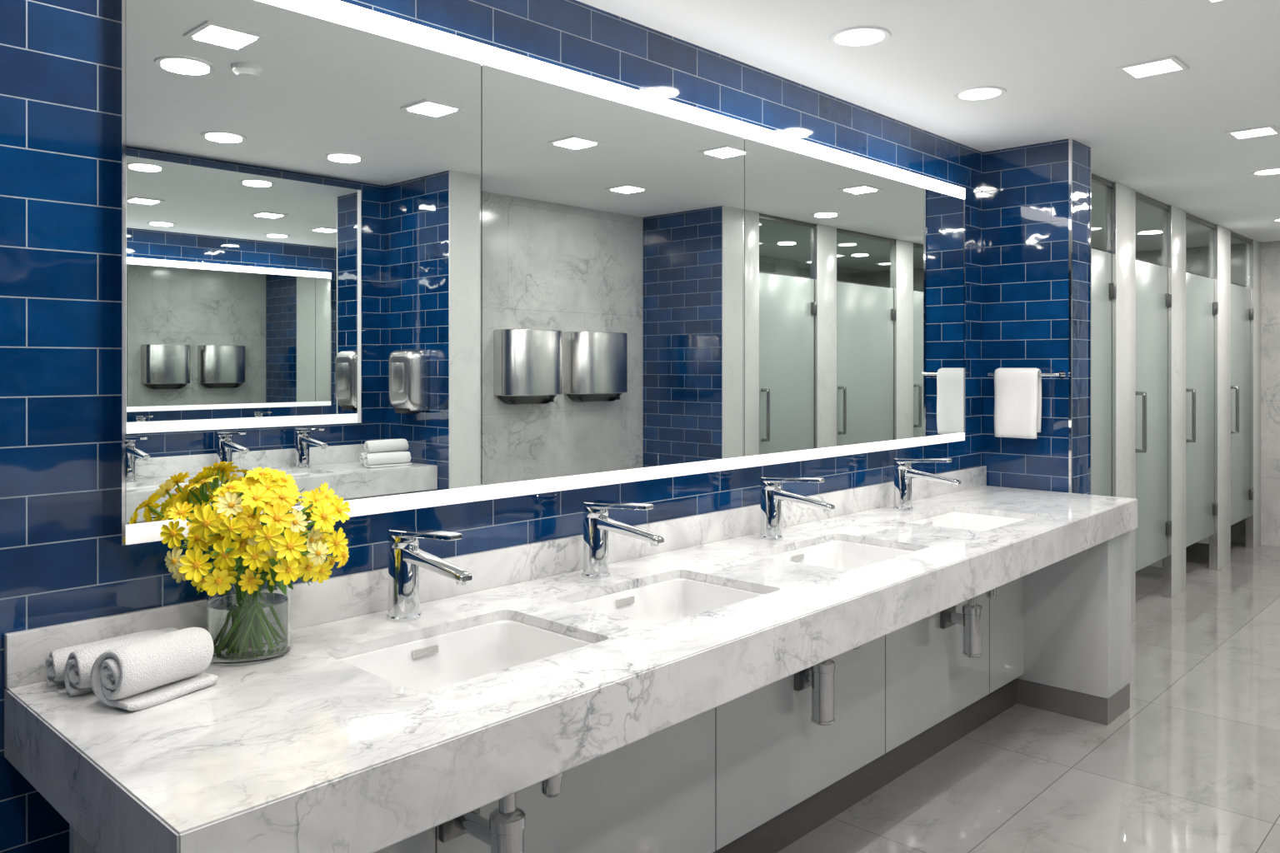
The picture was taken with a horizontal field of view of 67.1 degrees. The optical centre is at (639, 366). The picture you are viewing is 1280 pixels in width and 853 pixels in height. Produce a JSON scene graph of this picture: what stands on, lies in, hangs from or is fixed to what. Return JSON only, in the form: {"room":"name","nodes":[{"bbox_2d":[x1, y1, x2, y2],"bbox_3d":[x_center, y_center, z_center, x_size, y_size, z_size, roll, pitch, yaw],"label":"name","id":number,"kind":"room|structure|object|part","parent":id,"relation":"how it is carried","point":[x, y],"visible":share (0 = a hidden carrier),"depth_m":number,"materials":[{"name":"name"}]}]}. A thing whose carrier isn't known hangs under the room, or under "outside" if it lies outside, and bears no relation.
{"room":"public restroom","nodes":[
{"label":"public restroom","id":0,"kind":"room"},
{"bbox_2d":[0,0,983,852],"bbox_3d":[-0.493,0.211,2.311,0.100,2.378,5.870,0,0,44],"label":"wall","id":1,"kind":"structure","parent":0,"point":[60,563],"depth_m":1.74,"materials":[{"name":"blue tile"}]},
{"bbox_2d":[4,465,986,689],"bbox_3d":[0.251,0.495,3.005,0.019,0.090,3.820,0,0,44],"label":"backsplash","id":2,"kind":"structure","parent":1,"relation":"attached to","point":[26,652],"depth_m":2.32,"materials":[{"name":"stone"}]},
{"bbox_2d":[111,0,965,545],"bbox_3d":[0.221,-0.224,2.949,0.053,1.084,3.362,0,0,44],"label":"wall mirror","id":3,"kind":"object","parent":1,"relation":"attached to","point":[392,263],"visible":0.99,"depth_m":2.25,"materials":[{"name":"grey mirror"}]},
{"bbox_3d":[-0.936,-0.200,1.734,0.051,1.036,0.006,0,0,44],"label":"rail","id":4,"kind":"part","parent":3,"relation":"part of","materials":[{"name":"silver metal"}]},
{"bbox_3d":[-0.648,-0.218,2.007,0.006,1.000,0.783,0,0,44],"label":"glass pane","id":5,"kind":"part","parent":3,"relation":"part of","materials":[{"name":"white mirror"}]},
{"bbox_3d":[-0.026,-0.218,2.661,0.006,1.000,1.017,0,0,44],"label":"glass pane","id":6,"kind":"part","parent":3,"relation":"part of","materials":[{"name":"white mirror"}]},
{"bbox_3d":[0.858,-0.218,3.591,0.006,1.000,1.543,0,0,44],"label":"glass pane","id":7,"kind":"part","parent":3,"relation":"part of","materials":[{"name":"white mirror"}]},
{"bbox_3d":[1.377,-0.218,4.166,0.051,1.000,0.004,0,0,44],"label":"rail","id":8,"kind":"part","parent":3,"relation":"part of","materials":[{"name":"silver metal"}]},
{"bbox_2d":[576,0,1279,251],"bbox_3d":[1.889,-1.028,3.220,5.100,0.100,10.670,0,0,44],"label":"ceiling","id":9,"kind":"structure","parent":0,"point":[1163,138],"depth_m":3.24,"materials":[{"name":"white paint"}]},
{"bbox_2d":[828,25,891,48],"bbox_3d":[0.650,-0.975,2.860,0.184,0.006,0.184,0,0,44],"label":"recessed light","id":10,"kind":"object","parent":9,"relation":"in","point":[858,37],"visible":1,"depth_m":2.86,"materials":[{"name":"white plastic"}]},
{"bbox_2d":[952,85,1007,101],"bbox_3d":[1.215,-0.975,3.454,0.184,0.006,0.184,0,0,44],"label":"recessed light","id":11,"kind":"object","parent":9,"relation":"in","point":[982,92],"visible":1,"depth_m":3.45,"materials":[{"name":"white plastic"}]},
{"bbox_2d":[1091,226,1104,230],"bbox_3d":[3.189,-0.975,6.835,0.184,0.006,0.184,0,0,44],"label":"recessed light","id":12,"kind":"object","parent":9,"relation":"in","point":[1093,228],"visible":0.45,"depth_m":6.81,"materials":[{"name":"white"}]},
{"bbox_2d":[1091,173,1113,188],"bbox_3d":[2.252,-0.962,4.862,0.024,0.028,0.706,0,0,44],"label":"rail","id":13,"kind":"object","parent":9,"relation":"attached to","point":[1095,178],"visible":0.36,"depth_m":5.00,"materials":[{"name":"silver metal"}]},
{"bbox_2d":[1115,55,1189,79],"bbox_3d":[1.675,-0.975,3.154,0.172,0.006,0.172,0,0,44],"label":"recessed light","id":14,"kind":"object","parent":9,"relation":"in","point":[1170,64],"visible":1,"depth_m":3.15,"materials":[{"name":"white plastic"}]},
{"bbox_2d":[1135,191,1169,210],"bbox_3d":[2.958,-0.962,5.605,0.024,0.028,0.676,0,0,44],"label":"rail","id":15,"kind":"object","parent":9,"relation":"attached to","point":[1139,197],"visible":0.79,"depth_m":5.61,"materials":[{"name":"silver metal"}]},
{"bbox_2d":[1185,212,1214,229],"bbox_3d":[3.678,-0.962,6.362,0.024,0.028,0.766,0,0,44],"label":"rail","id":16,"kind":"object","parent":9,"relation":"attached to","point":[1188,217],"visible":0.79,"depth_m":6.37,"materials":[{"name":"silver metal"}]},
{"bbox_2d":[1201,0,1229,5],"bbox_3d":[1.530,-0.975,2.478,0.172,0.006,0.172,0,0,44],"label":"recessed light","id":17,"kind":"object","parent":9,"relation":"in","point":[1207,2],"visible":1,"depth_m":2.57,"materials":[{"name":"white plastic"}]},
{"bbox_2d":[1230,230,1250,243],"bbox_3d":[4.440,-0.962,7.163,0.024,0.028,0.696,0,0,44],"label":"rail","id":18,"kind":"object","parent":9,"relation":"attached to","point":[1234,235],"visible":0.79,"depth_m":7.17,"materials":[{"name":"silver metal"}]},
{"bbox_2d":[1225,125,1279,139],"bbox_3d":[2.559,-0.975,4.025,0.172,0.006,0.172,0,0,44],"label":"recessed light","id":19,"kind":"object","parent":9,"relation":"in","point":[1272,129],"visible":1,"depth_m":4.03,"materials":[{"name":"white plastic"}]},
{"bbox_2d":[1250,167,1279,175],"bbox_3d":[3.161,-0.975,4.832,0.184,0.006,0.184,0,0,44],"label":"recessed light","id":20,"kind":"object","parent":9,"relation":"in","point":[1268,172],"visible":1,"depth_m":4.84,"materials":[{"name":"white plastic"}]},
{"bbox_2d":[1271,218,1279,221],"bbox_3d":[4.296,-0.975,6.402,0.184,0.006,0.184,0,0,44],"label":"recessed light","id":21,"kind":"object","parent":9,"relation":"in","point":[1277,219],"visible":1,"depth_m":6.43,"materials":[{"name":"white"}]},
{"bbox_2d":[777,541,1279,852],"bbox_3d":[1.889,1.450,3.220,5.100,0.100,10.670,0,0,44],"label":"floor","id":22,"kind":"structure","parent":0,"point":[1192,763],"depth_m":3.38,"materials":[{"name":"tile"}]},
{"bbox_2d":[4,465,1137,852],"bbox_3d":[0.513,0.925,2.755,0.744,0.950,3.820,0,0,44],"label":"countertop","id":23,"kind":"structure","parent":22,"relation":"on","point":[691,734],"depth_m":2.15,"materials":[{"name":"stone"}]},
{"bbox_2d":[45,630,156,686],"bbox_3d":[-0.932,0.508,1.687,0.058,0.063,0.184,0,0,39],"label":"rolled towel","id":24,"kind":"object","parent":23,"relation":"on","point":[56,662],"visible":0.25,"depth_m":1.62,"materials":[{"name":"white fabric"}]},
{"bbox_2d":[64,627,178,695],"bbox_3d":[-0.876,0.501,1.648,0.070,0.076,0.186,0,0,33],"label":"rolled towel","id":25,"kind":"object","parent":23,"relation":"on","point":[78,666],"visible":0.31,"depth_m":1.58,"materials":[{"name":"white fabric"}]},
{"bbox_2d":[90,627,217,711],"bbox_3d":[-0.795,0.492,1.586,0.093,0.095,0.172,0,0,27],"label":"rolled towel","id":26,"kind":"object","parent":23,"relation":"on","point":[152,672],"visible":1,"depth_m":1.55,"materials":[{"name":"white fabric"}]},
{"bbox_2d":[160,466,350,665],"bbox_3d":[-0.688,0.365,1.781,0.246,0.349,0.342,0,0,44],"label":"vase","id":27,"kind":"object","parent":23,"relation":"on","point":[247,585],"visible":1,"depth_m":1.74,"materials":[{"name":"clear glass"}]},
{"bbox_2d":[385,525,472,622],"bbox_3d":[-0.440,0.440,2.012,0.263,0.201,0.074,0,0,44],"label":"faucet","id":28,"kind":"object","parent":23,"relation":"on","point":[406,557],"visible":1,"depth_m":2.04,"materials":[{"name":"silver metal"}]},
{"bbox_3d":[-0.451,0.349,2.023,0.224,0.020,0.067,0,0,44],"label":"lever","id":29,"kind":"part","parent":28,"relation":"part of","materials":[{"name":"silver metal"}]},
{"bbox_3d":[-0.419,0.406,1.993,0.206,0.045,0.040,0,0,44],"label":"spout","id":30,"kind":"part","parent":28,"relation":"part of","materials":[{"name":"silver metal"}]},
{"bbox_2d":[338,620,593,691],"bbox_3d":[-0.330,0.634,1.873,0.333,0.145,0.448,0,0,44],"label":"undermount sink","id":31,"kind":"object","parent":23,"relation":"in","point":[437,662],"visible":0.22,"depth_m":2.03,"materials":[{"name":"white ceramic"}]},
{"bbox_2d":[412,645,438,659],"bbox_3d":[-0.439,0.584,1.977,0.008,0.016,0.060,0,0,44],"label":"grille","id":32,"kind":"object","parent":31,"relation":"attached to","point":[419,652],"depth_m":1.98,"materials":[{"name":"silver metal"}]},
{"bbox_2d":[439,772,563,852],"bbox_3d":[-0.266,0.865,1.901,0.194,0.310,0.179,0,0,44],"label":"trap","id":33,"kind":"object","parent":31,"relation":"attached to","point":[503,832],"visible":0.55,"depth_m":1.82,"materials":[{"name":"silver metal"}]},
{"bbox_3d":[0.364,0.965,2.718,0.020,0.610,3.520,0,0,44],"label":"panel","id":34,"kind":"part","parent":23,"relation":"part of","materials":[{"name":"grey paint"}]},
{"bbox_2d":[581,500,664,579],"bbox_3d":[-0.045,0.440,2.427,0.263,0.201,0.074,0,0,44],"label":"faucet","id":35,"kind":"object","parent":23,"relation":"on","point":[597,522],"visible":1,"depth_m":2.46,"materials":[{"name":"silver metal"}]},
{"bbox_3d":[-0.057,0.349,2.438,0.224,0.020,0.067,0,0,44],"label":"lever","id":36,"kind":"part","parent":35,"relation":"part of","materials":[{"name":"silver metal"}]},
{"bbox_3d":[-0.025,0.406,2.407,0.206,0.045,0.040,0,0,44],"label":"spout","id":37,"kind":"part","parent":35,"relation":"part of","materials":[{"name":"silver metal"}]},
{"bbox_2d":[574,578,764,624],"bbox_3d":[0.073,0.634,2.297,0.333,0.145,0.448,0,0,44],"label":"undermount sink","id":38,"kind":"object","parent":23,"relation":"in","point":[667,601],"visible":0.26,"depth_m":2.48,"materials":[{"name":"white ceramic"}]},
{"bbox_2d":[615,595,634,606],"bbox_3d":[-0.036,0.584,2.401,0.008,0.016,0.060,0,0,44],"label":"grille","id":39,"kind":"object","parent":38,"relation":"attached to","point":[621,601],"depth_m":2.40,"materials":[{"name":"silver metal"}]},
{"bbox_2d":[759,475,834,539],"bbox_3d":[0.481,0.440,2.980,0.263,0.201,0.074,0,0,44],"label":"faucet","id":40,"kind":"object","parent":23,"relation":"on","point":[772,494],"visible":1,"depth_m":3.01,"materials":[{"name":"silver metal"}]},
{"bbox_3d":[0.469,0.349,2.991,0.224,0.020,0.067,0,0,44],"label":"lever","id":41,"kind":"part","parent":40,"relation":"part of","materials":[{"name":"silver metal"}]},
{"bbox_3d":[0.502,0.406,2.961,0.206,0.045,0.040,0,0,44],"label":"spout","id":42,"kind":"part","parent":40,"relation":"part of","materials":[{"name":"silver metal"}]},
{"bbox_2d":[765,540,913,569],"bbox_3d":[0.590,0.634,2.841,0.333,0.145,0.478,0,0,44],"label":"undermount sink","id":43,"kind":"object","parent":23,"relation":"in","point":[840,555],"visible":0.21,"depth_m":3.04,"materials":[{"name":"white ceramic"}]},
{"bbox_2d":[790,554,804,561],"bbox_3d":[0.481,0.584,2.945,0.008,0.016,0.060,0,0,44],"label":"grille","id":44,"kind":"object","parent":43,"relation":"attached to","point":[794,557],"depth_m":2.94,"materials":[{"name":"silver metal"}]},
{"bbox_2d":[794,645,860,725],"bbox_3d":[0.564,0.865,2.838,0.104,0.310,0.239,0,0,44],"label":"trap","id":45,"kind":"object","parent":43,"relation":"attached to","point":[820,677],"visible":0.59,"depth_m":2.75,"materials":[{"name":"silver metal"}]},
{"bbox_2d":[810,659,834,725],"bbox_3d":[0.525,0.868,2.772,0.068,0.305,0.068,0,0,44],"label":"cup","id":46,"kind":"object","parent":45,"relation":"on","point":[822,673],"depth_m":2.74,"materials":[{"name":"silver metal"}]},
{"bbox_2d":[892,457,960,510],"bbox_3d":[1.064,0.440,3.593,0.263,0.201,0.074,0,0,44],"label":"faucet","id":47,"kind":"object","parent":23,"relation":"on","point":[903,472],"visible":1,"depth_m":3.63,"materials":[{"name":"silver metal"}]},
{"bbox_3d":[1.052,0.349,3.604,0.224,0.020,0.067,0,0,44],"label":"lever","id":48,"kind":"part","parent":47,"relation":"part of","materials":[{"name":"silver metal"}]},
{"bbox_3d":[1.085,0.406,3.574,0.206,0.045,0.040,0,0,44],"label":"spout","id":49,"kind":"part","parent":47,"relation":"part of","materials":[{"name":"silver metal"}]},
{"bbox_2d":[910,511,1025,531],"bbox_3d":[1.169,0.634,3.449,0.333,0.145,0.488,0,0,44],"label":"undermount sink","id":50,"kind":"object","parent":23,"relation":"in","point":[964,521],"visible":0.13,"depth_m":3.65,"materials":[{"name":"white ceramic"}]},
{"bbox_2d":[940,587,998,658],"bbox_3d":[1.198,0.865,3.483,0.134,0.310,0.229,0,0,44],"label":"trap","id":51,"kind":"object","parent":50,"relation":"attached to","point":[971,619],"visible":0.66,"depth_m":3.39,"materials":[{"name":"silver metal"}]},
{"bbox_2d":[962,596,982,658],"bbox_3d":[1.174,0.868,3.410,0.068,0.305,0.068,0,0,44],"label":"cup","id":52,"kind":"object","parent":51,"relation":"on","point":[972,612],"depth_m":3.38,"materials":[{"name":"silver metal"}]},
{"bbox_2d":[1105,181,1135,622],"bbox_3d":[2.610,0.212,5.239,0.050,2.377,0.330,0,0,44],"label":"pilaster","id":53,"kind":"object","parent":22,"relation":"on","point":[1120,199],"depth_m":5.20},
{"bbox_2d":[1149,559,1162,567],"bbox_3d":[2.756,0.325,6.487,1.448,1.850,0.030,0,0,44],"label":"stall partition","id":54,"kind":"object","parent":22,"relation":"on","point":[1159,563],"visible":0.02,"depth_m":6.02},
{"bbox_2d":[1185,272,1218,547],"bbox_3d":[3.702,0.275,6.343,0.073,1.750,0.758,0,0,44],"label":"door","id":55,"kind":"structure","parent":54,"relation":"attached to","point":[1199,289],"depth_m":6.36,"materials":[{"name":"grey glass"}]},
{"bbox_3d":[3.477,0.310,6.098,0.061,0.344,0.024,0,0,44],"label":"pull handle","id":56,"kind":"part","parent":55,"relation":"part of","materials":[{"name":"silver metal"}]},
{"bbox_3d":[3.940,0.980,6.611,0.024,0.080,0.041,0,0,44],"label":"hinge","id":57,"kind":"part","parent":55,"relation":"part of","materials":[{"name":"silver metal"}]},
{"bbox_3d":[3.940,-0.400,6.611,0.024,0.080,0.041,0,0,44],"label":"hinge","id":58,"kind":"part","parent":55,"relation":"part of","materials":[{"name":"silver metal"}]},
{"bbox_2d":[1162,205,1185,598],"bbox_3d":[3.303,0.212,5.967,0.050,2.377,0.320,0,0,44],"label":"pilaster","id":59,"kind":"object","parent":22,"relation":"on","point":[1174,218],"depth_m":5.91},
{"bbox_2d":[1197,536,1209,544],"bbox_3d":[3.515,0.325,7.284,1.448,1.850,0.030,0,0,44],"label":"stall partition","id":60,"kind":"object","parent":22,"relation":"on","point":[1206,541],"visible":0.02,"depth_m":6.81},
{"bbox_2d":[1230,284,1254,525],"bbox_3d":[4.463,0.275,7.143,0.073,1.750,0.688,0,0,44],"label":"door","id":61,"kind":"structure","parent":60,"relation":"attached to","point":[1240,296],"depth_m":7.18,"materials":[{"name":"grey glass"}]},
{"bbox_3d":[4.263,0.310,6.924,0.061,0.344,0.024,0,0,44],"label":"pull handle","id":62,"kind":"part","parent":61,"relation":"part of","materials":[{"name":"silver metal"}]},
{"bbox_3d":[4.677,0.980,7.386,0.024,0.080,0.041,0,0,44],"label":"hinge","id":63,"kind":"part","parent":61,"relation":"part of","materials":[{"name":"silver metal"}]},
{"bbox_3d":[4.677,-0.400,7.386,0.024,0.080,0.041,0,0,44],"label":"hinge","id":64,"kind":"part","parent":61,"relation":"part of","materials":[{"name":"silver metal"}]},
{"bbox_2d":[1209,224,1230,570],"bbox_3d":[4.071,0.212,6.775,0.050,2.377,0.370,0,0,44],"label":"pilaster","id":65,"kind":"object","parent":22,"relation":"on","point":[1219,237],"depth_m":6.71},
{"bbox_2d":[1245,239,1260,549],"bbox_3d":[4.774,0.211,7.514,0.050,2.377,0.268,0,0,44],"label":"pilaster","id":66,"kind":"object","parent":22,"relation":"on","point":[1252,249],"visible":0.86,"depth_m":7.43,"materials":[{"name":"stone"}]},
{"bbox_3d":[4.775,0.211,7.515,0.050,2.377,0.264,0,0,44],"label":"stone post","id":67,"kind":"part","parent":66,"relation":"part of","materials":[{"name":"grey stone"}]},
{"bbox_3d":[2.067,0.325,5.763,1.448,1.850,0.030,0,0,44],"label":"stall partition","id":68,"kind":"object","parent":22,"relation":"on","visible":0},
{"bbox_2d":[1091,248,1116,496],"bbox_3d":[2.275,0.275,4.843,0.073,1.750,0.698,0,0,44],"label":"door","id":69,"kind":"structure","parent":68,"relation":"attached to","point":[1101,261],"depth_m":5.00,"materials":[{"name":"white glass"}]},
{"bbox_3d":[2.493,-0.400,5.090,0.024,0.080,0.041,0,0,44],"label":"hinge","id":70,"kind":"part","parent":69,"relation":"part of","materials":[{"name":"silver metal"}]},
{"bbox_2d":[1135,260,1171,571],"bbox_3d":[2.982,0.275,5.585,0.073,1.750,0.668,0,0,44],"label":"door","id":71,"kind":"structure","parent":68,"relation":"attached to","point":[1151,279],"depth_m":5.61,"materials":[{"name":"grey glass"}]},
{"bbox_3d":[2.788,0.310,5.373,0.061,0.344,0.024,0,0,44],"label":"pull handle","id":72,"kind":"part","parent":71,"relation":"part of","materials":[{"name":"silver metal"}]},
{"bbox_3d":[3.189,0.980,5.821,0.024,0.080,0.041,0,0,44],"label":"hinge","id":73,"kind":"part","parent":71,"relation":"part of","materials":[{"name":"silver metal"}]},
{"bbox_3d":[3.189,-0.400,5.821,0.024,0.080,0.041,0,0,44],"label":"hinge","id":74,"kind":"part","parent":71,"relation":"part of","materials":[{"name":"silver metal"}]},
{"bbox_2d":[983,139,1089,494],"bbox_3d":[1.315,0.211,4.802,1.686,2.378,0.230,0,0,44],"label":"wall pier","id":75,"kind":"object","parent":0,"point":[1026,187],"visible":0.21,"depth_m":4.25,"materials":[{"name":"blue tile"}]},
{"bbox_2d":[987,370,1065,378],"bbox_3d":[1.692,0.035,4.229,0.312,0.034,0.078,0,0,44],"label":"towel rail","id":76,"kind":"object","parent":75,"relation":"attached to","point":[1062,374],"visible":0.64,"depth_m":4.15,"materials":[{"name":"silver metal"}]},
{"bbox_2d":[994,368,1041,439],"bbox_3d":[1.650,0.158,4.223,0.190,0.305,0.067,0,0,44],"label":"hand towel","id":77,"kind":"object","parent":76,"relation":"hanging from","point":[1017,392],"visible":1,"depth_m":4.20,"materials":[{"name":"white fabric"}]},
{"bbox_2d":[1068,138,1072,493],"bbox_3d":[1.844,0.211,4.136,0.011,2.378,0.012,0,0,44],"label":"trim","id":78,"kind":"structure","parent":75,"relation":"attached to","point":[1070,140],"depth_m":4.13,"materials":[{"name":"silver metal"}]},
{"bbox_2d":[1089,146,1091,494],"bbox_3d":[2.005,0.211,4.305,0.011,2.378,0.009,0,0,44],"label":"trim","id":79,"kind":"structure","parent":75,"relation":"attached to","point":[1090,147],"depth_m":4.30,"materials":[{"name":"silver metal"}]},
{"bbox_2d":[1135,240,1279,546],"bbox_3d":[5.532,0.211,7.049,4.900,2.378,0.100,0,0,44],"label":"wall","id":80,"kind":"structure","parent":0,"point":[1197,258],"depth_m":7.56,"materials":[{"name":"grey stone"}]}
]}

